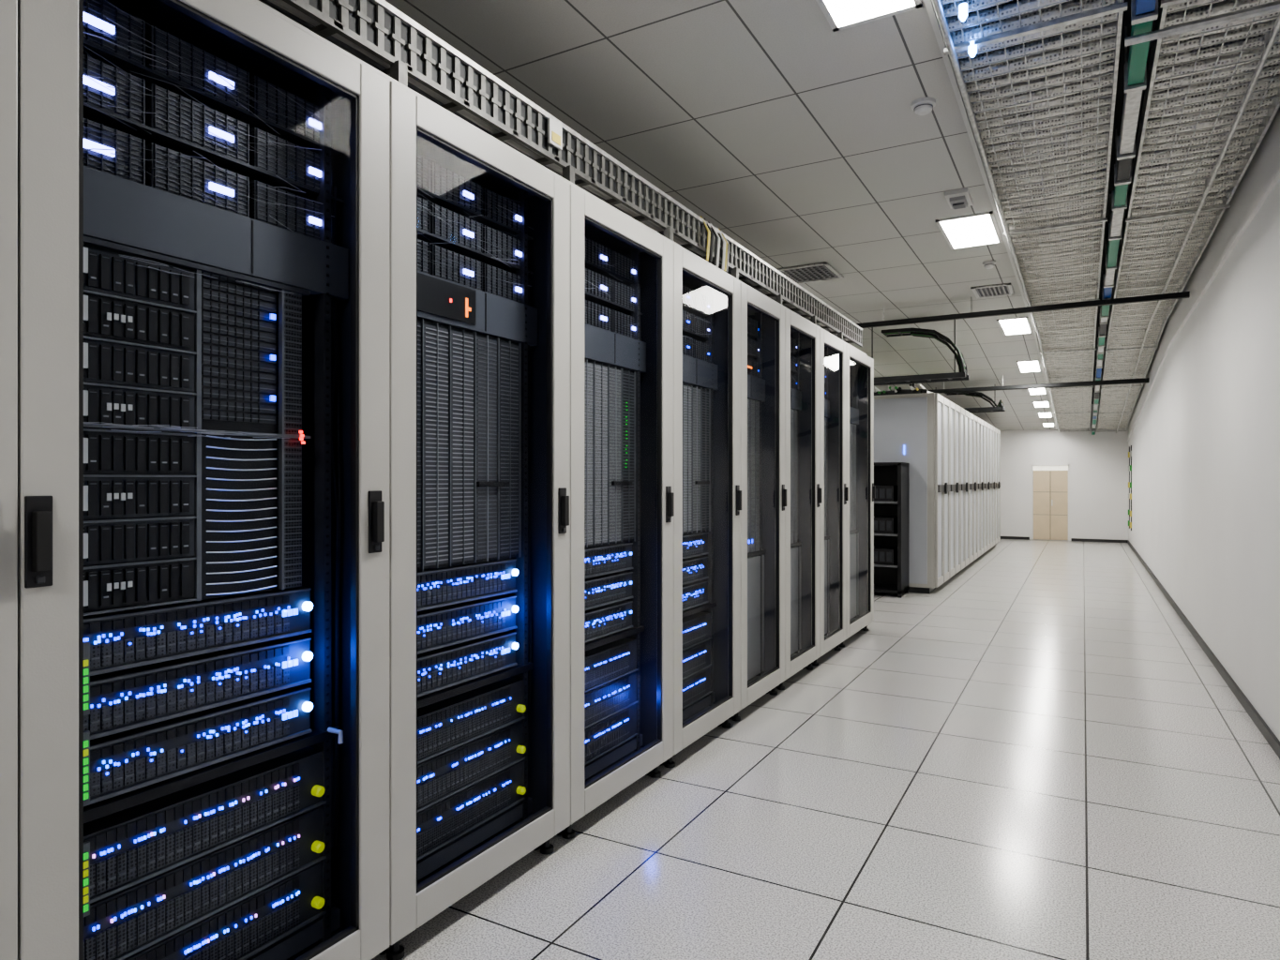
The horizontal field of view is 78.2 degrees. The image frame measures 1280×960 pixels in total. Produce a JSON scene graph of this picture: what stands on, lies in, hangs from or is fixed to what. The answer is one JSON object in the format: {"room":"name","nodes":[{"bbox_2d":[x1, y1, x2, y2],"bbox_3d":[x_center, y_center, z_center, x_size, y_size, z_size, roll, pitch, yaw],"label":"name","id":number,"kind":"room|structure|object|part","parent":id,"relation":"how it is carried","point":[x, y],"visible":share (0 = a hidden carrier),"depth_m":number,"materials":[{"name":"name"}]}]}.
{"room":"server room","nodes":[
{"label":"server room","id":0,"kind":"room"},
{"bbox_2d":[384,0,1233,341],"bbox_3d":[0.049,-1.849,3.816,5.144,0.522,11.700,0,0,29],"label":"ceiling","id":1,"kind":"structure","parent":0,"point":[800,140],"depth_m":3.54,"materials":[{"name":"tile"}]},
{"bbox_2d":[776,261,843,284],"bbox_3d":[1.308,-1.593,6.079,0.400,0.013,0.480,0,0,29],"label":"ceiling vent","id":2,"kind":"object","parent":1,"relation":"in","point":[820,271],"visible":0.8,"depth_m":6.05,"materials":[{"name":"black metal"}]},
{"bbox_2d":[815,0,922,31],"bbox_3d":[0.612,-1.593,2.352,0.300,0.011,0.840,0,0,29],"label":"recessed light","id":3,"kind":"object","parent":1,"relation":"in","point":[840,14],"visible":1,"depth_m":2.67,"materials":[{"name":"white plastic"}]},
{"bbox_2d":[824,0,914,26],"bbox_3d":[0.612,-1.595,2.352,0.260,0.006,0.800,0,0,29],"label":"diffuser","id":4,"kind":"object","parent":3,"relation":"attached to","point":[837,12],"depth_m":2.67,"materials":[{"name":"white plastic"}]},
{"bbox_2d":[872,319,969,385],"bbox_3d":[2.527,-1.286,7.929,1.430,0.622,0.280,0,0,29],"label":"runway","id":5,"kind":"object","parent":1,"relation":"hanging from","point":[962,375],"visible":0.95,"depth_m":7.71,"materials":[{"name":"grey metal"}]},
{"bbox_2d":[911,97,935,115],"bbox_3d":[1.202,-1.577,3.340,0.100,0.045,0.100,0,0,29],"label":"smoke detector","id":6,"kind":"object","parent":1,"relation":"attached to","point":[923,106],"visible":1,"depth_m":3.31,"materials":[{"name":"white plastic"}]},
{"bbox_2d":[944,187,973,209],"bbox_3d":[1.797,-1.573,4.439,0.120,0.055,0.240,0,0,29],"label":"ceiling sensor","id":7,"kind":"object","parent":1,"relation":"attached to","point":[960,198],"visible":1,"depth_m":4.39,"materials":[{"name":"white plastic"}]},
{"bbox_2d":[935,210,1002,249],"bbox_3d":[2.123,-1.593,5.059,0.320,0.011,0.680,0,0,29],"label":"recessed light","id":8,"kind":"object","parent":1,"relation":"in","point":[981,229],"visible":1,"depth_m":5.02,"materials":[{"name":"white plastic"}]},
{"bbox_2d":[982,260,995,269],"bbox_3d":[2.566,-1.577,5.785,0.090,0.045,0.090,0,0,29],"label":"smoke detector","id":9,"kind":"object","parent":1,"relation":"attached to","point":[988,264],"visible":1,"depth_m":5.76,"materials":[{"name":"white plastic"}]},
{"bbox_2d":[971,283,1014,298],"bbox_3d":[2.974,-1.593,6.634,0.300,0.013,0.400,0,0,29],"label":"ceiling vent","id":10,"kind":"object","parent":1,"relation":"in","point":[1006,289],"visible":1,"depth_m":6.62,"materials":[{"name":"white metal"}]},
{"bbox_2d":[828,291,1189,331],"bbox_3d":[2.862,-1.510,6.904,3.219,0.179,0.050,0,0,29],"label":"support beam","id":11,"kind":"structure","parent":1,"relation":"attached to","point":[1184,294],"depth_m":6.65,"materials":[{"name":"grey metal"}]},
{"bbox_2d":[996,316,1032,335],"bbox_3d":[3.881,-1.586,8.143,0.280,0.027,0.840,0,0,29],"label":"recessed light","id":12,"kind":"object","parent":1,"relation":"in","point":[1020,325],"visible":1,"depth_m":8.13,"materials":[{"name":"white plastic"}]},
{"bbox_2d":[932,0,1279,435],"bbox_3d":[3.831,-1.466,6.519,1.157,1.189,19.920,0,0,29],"label":"cable tray","id":13,"kind":"object","parent":1,"relation":"hanging from","point":[1041,118],"visible":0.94,"depth_m":3.65,"materials":[{"name":"metal"}]},
{"bbox_2d":[933,0,1124,431],"bbox_3d":[3.554,-1.300,6.635,0.540,0.699,19.850,0,0,29],"label":"wire basket","id":14,"kind":"object","parent":13,"relation":"on","point":[1041,118],"depth_m":3.66,"materials":[{"name":"grey metal"}]},
{"bbox_2d":[1096,0,1279,431],"bbox_3d":[4.092,-1.280,6.332,0.475,0.699,19.850,0,0,29],"label":"wire basket","id":15,"kind":"object","parent":13,"relation":"on","point":[1210,101],"depth_m":3.73,"materials":[{"name":"grey metal"}]},
{"bbox_2d":[370,539,1279,959],"bbox_3d":[2.084,1.230,7.433,5.144,0.080,20.000,0,0,29],"label":"floor","id":16,"kind":"structure","parent":0,"point":[1031,754],"depth_m":2.84,"materials":[{"name":"tile"}]},
{"bbox_2d":[0,0,17,959],"bbox_3d":[-1.604,0.115,1.151,1.072,2.150,0.759,0,0,29],"label":"rack","id":17,"kind":"object","parent":16,"relation":"on","point":[8,8],"visible":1,"depth_m":1.22,"materials":[{"name":"grey metal"}]},
{"bbox_2d":[17,0,389,959],"bbox_3d":[-1.232,0.115,1.813,1.072,2.150,0.752,0,0,29],"label":"rack","id":18,"kind":"object","parent":16,"relation":"on","point":[203,185],"visible":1,"depth_m":1.59,"materials":[{"name":"grey metal"}]},
{"bbox_3d":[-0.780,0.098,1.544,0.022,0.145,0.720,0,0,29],"label":"handle","id":19,"kind":"part","parent":18,"relation":"part of","materials":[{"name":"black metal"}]},
{"bbox_2d":[378,81,570,959],"bbox_3d":[-0.860,0.115,2.474,1.072,2.150,0.757,0,0,29],"label":"rack","id":20,"kind":"object","parent":16,"relation":"on","point":[479,232],"visible":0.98,"depth_m":2.30,"materials":[{"name":"grey metal"}]},
{"bbox_3d":[-0.240,0.098,2.504,0.022,0.145,0.038,0,0,29],"label":"handle","id":21,"kind":"part","parent":20,"relation":"part of","materials":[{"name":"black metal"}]},
{"bbox_2d":[556,184,674,839],"bbox_3d":[-0.492,0.115,3.127,1.072,2.150,0.733,0,0,29],"label":"rack","id":22,"kind":"object","parent":16,"relation":"on","point":[622,495],"visible":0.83,"depth_m":3.02,"materials":[{"name":"grey metal"}]},
{"bbox_3d":[0.121,0.098,3.147,0.022,0.145,0.038,0,0,29],"label":"handle","id":23,"kind":"part","parent":22,"relation":"part of","materials":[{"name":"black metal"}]},
{"bbox_2d":[659,243,741,767],"bbox_3d":[-0.135,0.115,3.763,1.072,2.150,0.719,0,0,29],"label":"rack","id":24,"kind":"object","parent":16,"relation":"on","point":[707,491],"visible":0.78,"depth_m":3.72,"materials":[{"name":"grey metal"}]},
{"bbox_3d":[0.476,0.098,3.777,0.022,0.145,0.038,0,0,29],"label":"handle","id":25,"kind":"part","parent":24,"relation":"part of","materials":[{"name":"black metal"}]},
{"bbox_2d":[728,283,786,721],"bbox_3d":[0.205,0.115,4.366,1.072,2.150,0.657,0,0,29],"label":"rack","id":26,"kind":"object","parent":16,"relation":"on","point":[763,489],"visible":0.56,"depth_m":4.33,"materials":[{"name":"grey metal"}]},
{"bbox_3d":[0.800,0.098,4.353,0.022,0.145,0.038,0,0,29],"label":"handle","id":27,"kind":"part","parent":26,"relation":"part of","materials":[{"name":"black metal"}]},
{"bbox_2d":[775,308,821,690],"bbox_3d":[0.529,0.115,4.943,1.072,2.150,0.660,0,0,29],"label":"rack","id":28,"kind":"object","parent":16,"relation":"on","point":[803,338],"visible":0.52,"depth_m":4.92,"materials":[{"name":"grey metal"}]},
{"bbox_3d":[1.125,0.098,4.932,0.022,0.145,0.038,0,0,29],"label":"handle","id":29,"kind":"part","parent":28,"relation":"part of","materials":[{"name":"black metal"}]},
{"bbox_2d":[811,329,848,665],"bbox_3d":[0.849,0.115,5.511,1.072,2.150,0.636,0,0,29],"label":"rack","id":30,"kind":"object","parent":16,"relation":"on","point":[835,491],"visible":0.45,"depth_m":5.50,"materials":[{"name":"grey metal"}]},
{"bbox_3d":[1.284,0.080,5.267,0.030,2.080,0.636,0,0,29],"label":"door frame","id":31,"kind":"part","parent":30,"relation":"part of","materials":[{"name":"grey metal"}]},
{"bbox_3d":[1.439,0.098,5.489,0.022,0.145,0.038,0,0,29],"label":"handle","id":32,"kind":"part","parent":30,"relation":"part of","materials":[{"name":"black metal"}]},
{"bbox_2d":[838,344,875,647],"bbox_3d":[1.208,0.115,6.150,1.072,2.150,0.821,0,0,29],"label":"rack","id":33,"kind":"object","parent":16,"relation":"on","point":[860,367],"visible":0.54,"depth_m":6.21,"materials":[{"name":"grey metal"}]},
{"bbox_3d":[1.843,0.098,6.208,0.022,0.145,0.038,0,0,29],"label":"handle","id":34,"kind":"part","parent":33,"relation":"part of","materials":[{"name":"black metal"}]},
{"bbox_2d":[873,445,908,598],"bbox_3d":[2.413,0.410,8.318,0.750,1.560,0.425,0,0,29],"label":"equipment rack","id":35,"kind":"object","parent":16,"relation":"on","point":[891,479],"visible":0.45,"depth_m":8.15,"materials":[{"name":"black metal"}]},
{"bbox_2d":[873,392,950,593],"bbox_3d":[2.842,0.140,8.835,1.130,2.100,0.894,0,0,29],"label":"tall cabinet","id":36,"kind":"object","parent":16,"relation":"on","point":[920,423],"visible":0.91,"depth_m":8.30,"materials":[{"name":"grey metal"}]},
{"bbox_2d":[873,383,932,395],"bbox_3d":[4.344,-0.971,11.547,0.850,0.122,6.892,0,0,29],"label":"cable tray","id":37,"kind":"object","parent":36,"relation":"on","point":[913,389],"visible":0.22,"depth_m":8.50,"materials":[{"name":"grey metal"}]},
{"bbox_3d":[3.312,0.107,8.580,0.059,2.025,0.878,0,0,29],"label":"double door","id":38,"kind":"part","parent":36,"relation":"part of","materials":[{"name":"white metal"}]},
{"bbox_2d":[942,401,961,584],"bbox_3d":[3.281,0.140,9.617,1.130,2.100,0.888,0,0,29],"label":"tall cabinet","id":39,"kind":"object","parent":16,"relation":"on","point":[955,410],"visible":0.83,"depth_m":9.32,"materials":[{"name":"grey metal"}]},
{"bbox_3d":[3.750,0.107,9.359,0.059,2.025,0.878,0,0,29],"label":"double door","id":40,"kind":"part","parent":39,"relation":"part of","materials":[{"name":"white metal"}]},
{"bbox_2d":[960,406,970,571],"bbox_3d":[3.719,0.140,10.396,1.130,2.100,0.888,0,0,29],"label":"tall cabinet","id":41,"kind":"object","parent":16,"relation":"on","point":[964,414],"visible":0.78,"depth_m":10.09,"materials":[{"name":"grey metal"}]},
{"bbox_2d":[963,412,978,568],"bbox_3d":[4.158,0.140,11.175,1.130,2.100,0.888,0,0,29],"label":"tall cabinet","id":42,"kind":"object","parent":16,"relation":"on","point":[972,418],"visible":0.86,"depth_m":10.87,"materials":[{"name":"grey metal"}]},
{"bbox_3d":[4.627,0.107,10.917,0.059,2.025,0.878,0,0,29],"label":"double door","id":43,"kind":"part","parent":42,"relation":"part of","materials":[{"name":"white metal"}]},
{"bbox_2d":[977,417,984,557],"bbox_3d":[4.596,0.140,11.954,1.130,2.100,0.888,0,0,29],"label":"tall cabinet","id":44,"kind":"object","parent":16,"relation":"on","point":[980,423],"visible":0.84,"depth_m":11.65,"materials":[{"name":"grey metal"}]},
{"bbox_2d":[984,421,991,552],"bbox_3d":[5.034,0.140,12.733,1.130,2.100,0.888,0,0,29],"label":"tall cabinet","id":45,"kind":"object","parent":16,"relation":"on","point":[987,485],"visible":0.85,"depth_m":12.43,"materials":[{"name":"grey metal"}]},
{"bbox_2d":[985,424,995,552],"bbox_3d":[5.472,0.140,13.512,1.130,2.100,0.888,0,0,29],"label":"tall cabinet","id":46,"kind":"object","parent":16,"relation":"on","point":[992,429],"visible":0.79,"depth_m":13.21,"materials":[{"name":"grey metal"}]},
{"bbox_3d":[5.941,0.107,13.254,0.059,2.025,0.878,0,0,29],"label":"double door","id":47,"kind":"part","parent":46,"relation":"part of","materials":[{"name":"white metal"}]},
{"bbox_2d":[995,428,1000,543],"bbox_3d":[5.910,0.140,14.291,1.130,2.100,0.888,0,0,29],"label":"tall cabinet","id":48,"kind":"object","parent":16,"relation":"on","point":[998,432],"visible":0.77,"depth_m":14.06,"materials":[{"name":"grey metal"}]},
{"bbox_3d":[-1.978,0.115,0.485,1.072,2.150,0.761,0,0,29],"label":"rack","id":49,"kind":"object","parent":16,"relation":"on","visible":0},
{"bbox_2d":[251,0,866,354],"bbox_3d":[-0.150,-1.088,3.131,0.392,0.256,7.312,0,0,29],"label":"cable tray","id":50,"kind":"object","parent":49,"relation":"on","point":[375,34],"visible":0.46,"depth_m":2.46,"materials":[{"name":"grey metal"}]},
{"bbox_2d":[848,273,1115,430],"bbox_3d":[4.952,-1.550,12.532,5.144,1.120,8.300,0,0,29],"label":"ceiling","id":51,"kind":"structure","parent":0,"point":[988,355],"depth_m":10.27,"materials":[{"name":"tile"}]},
{"bbox_2d":[935,387,1005,412],"bbox_3d":[4.513,-1.178,11.459,1.430,0.406,0.280,0,0,29],"label":"runway","id":52,"kind":"object","parent":51,"relation":"hanging from","point":[1000,407],"visible":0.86,"depth_m":11.17,"materials":[{"name":"grey metal"}]},
{"bbox_2d":[888,375,1149,393],"bbox_3d":[4.916,-1.319,10.659,3.319,0.201,0.050,0,0,29],"label":"support beam","id":53,"kind":"structure","parent":51,"relation":"attached to","point":[1146,380],"depth_m":10.41,"materials":[{"name":"grey metal"}]},
{"bbox_2d":[1015,360,1041,373],"bbox_3d":[4.968,-1.450,10.056,0.260,0.061,0.700,0,0,29],"label":"ceiling light","id":54,"kind":"object","parent":51,"relation":"attached to","point":[1029,366],"visible":1,"depth_m":10.03,"materials":[{"name":"white plastic"}]},
{"bbox_2d":[1027,388,1047,394],"bbox_3d":[5.859,-1.320,11.620,0.240,0.058,0.660,0,0,29],"label":"ceiling light","id":55,"kind":"object","parent":51,"relation":"attached to","point":[1036,391],"visible":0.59,"depth_m":11.68,"materials":[{"name":"white plastic"}]},
{"bbox_2d":[1031,400,1050,407],"bbox_3d":[6.497,-1.226,12.753,0.240,0.054,0.600,0,0,29],"label":"ceiling light","id":56,"kind":"object","parent":51,"relation":"attached to","point":[1036,404],"visible":1,"depth_m":12.75,"materials":[{"name":"white plastic"}]},
{"bbox_2d":[1033,401,1048,406],"bbox_3d":[6.497,-1.228,12.753,0.200,0.046,0.560,0,0,29],"label":"diffuser","id":57,"kind":"object","parent":56,"relation":"attached to","point":[1035,403],"depth_m":12.72,"materials":[{"name":"white plastic"}]},
{"bbox_2d":[1037,411,1053,418],"bbox_3d":[7.093,-1.140,13.794,0.220,0.051,0.560,0,0,29],"label":"ceiling light","id":58,"kind":"object","parent":51,"relation":"attached to","point":[1040,414],"visible":1,"depth_m":13.78,"materials":[{"name":"white plastic"}]},
{"bbox_2d":[1039,412,1051,417],"bbox_3d":[7.093,-1.141,13.794,0.180,0.043,0.520,0,0,29],"label":"diffuser","id":59,"kind":"object","parent":58,"relation":"attached to","point":[1041,414],"depth_m":13.78,"materials":[{"name":"white plastic"}]},
{"bbox_2d":[1041,422,1054,426],"bbox_3d":[7.740,-1.046,14.922,0.200,0.047,0.500,0,0,29],"label":"ceiling light","id":60,"kind":"object","parent":51,"relation":"attached to","point":[1043,424],"visible":1,"depth_m":14.86,"materials":[{"name":"white plastic"}]},
{"bbox_2d":[1043,423,1054,426],"bbox_3d":[7.740,-1.048,14.922,0.160,0.039,0.460,0,0,29],"label":"diffuser","id":61,"kind":"object","parent":60,"relation":"attached to","point":[1045,425],"depth_m":14.96,"materials":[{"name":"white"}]},
{"bbox_2d":[1000,404,1128,541],"bbox_3d":[7.026,-0.420,16.218,5.444,3.380,0.160,0,0,29],"label":"wall","id":62,"kind":"structure","parent":0,"point":[1098,462],"depth_m":15.29,"materials":[{"name":"paint"}]},
{"bbox_2d":[1031,464,1069,541],"bbox_3d":[8.107,0.440,15.564,0.670,1.500,0.120,0,0,29],"label":"door frame","id":63,"kind":"structure","parent":62,"relation":"in","point":[1032,465],"depth_m":15.50,"materials":[{"name":"paint"}]},
{"bbox_2d":[1033,466,1068,540],"bbox_3d":[8.104,0.453,15.560,0.606,1.455,0.070,0,0,29],"label":"door leaves","id":64,"kind":"structure","parent":63,"relation":"attached to","point":[1050,483],"depth_m":15.55,"materials":[{"name":"beige"}]},
{"bbox_2d":[1000,536,1127,542],"bbox_3d":[6.977,1.163,16.146,5.130,0.055,0.014,0,0,29],"label":"baseboard","id":65,"kind":"structure","parent":62,"relation":"attached to","point":[1001,537],"depth_m":15.23,"materials":[{"name":"black"}]},
{"bbox_2d":[1128,178,1279,741],"bbox_3d":[4.391,-0.420,6.135,0.150,3.380,20.000,0,0,29],"label":"wall","id":66,"kind":"structure","parent":0,"point":[1204,441],"depth_m":4.70,"materials":[{"name":"paint"}]},
{"bbox_2d":[1128,445,1131,530],"bbox_3d":[8.764,0.140,14.093,0.030,1.500,0.760,0,0,29],"label":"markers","id":67,"kind":"object","parent":66,"relation":"attached to","point":[1129,452],"visible":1,"depth_m":13.78,"materials":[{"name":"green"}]},
{"bbox_2d":[1127,106,1279,442],"bbox_3d":[4.317,-1.161,6.177,0.020,0.898,20.000,0,0,29],"label":"trim","id":68,"kind":"structure","parent":66,"relation":"attached to","point":[1262,173],"depth_m":4.62,"materials":[{"name":"paint"}]},
{"bbox_2d":[1127,540,1279,759],"bbox_3d":[4.310,1.163,6.181,0.035,0.055,20.000,0,0,29],"label":"baseboard","id":69,"kind":"structure","parent":66,"relation":"attached to","point":[1268,734],"depth_m":4.64,"materials":[{"name":"black"}]}
]}

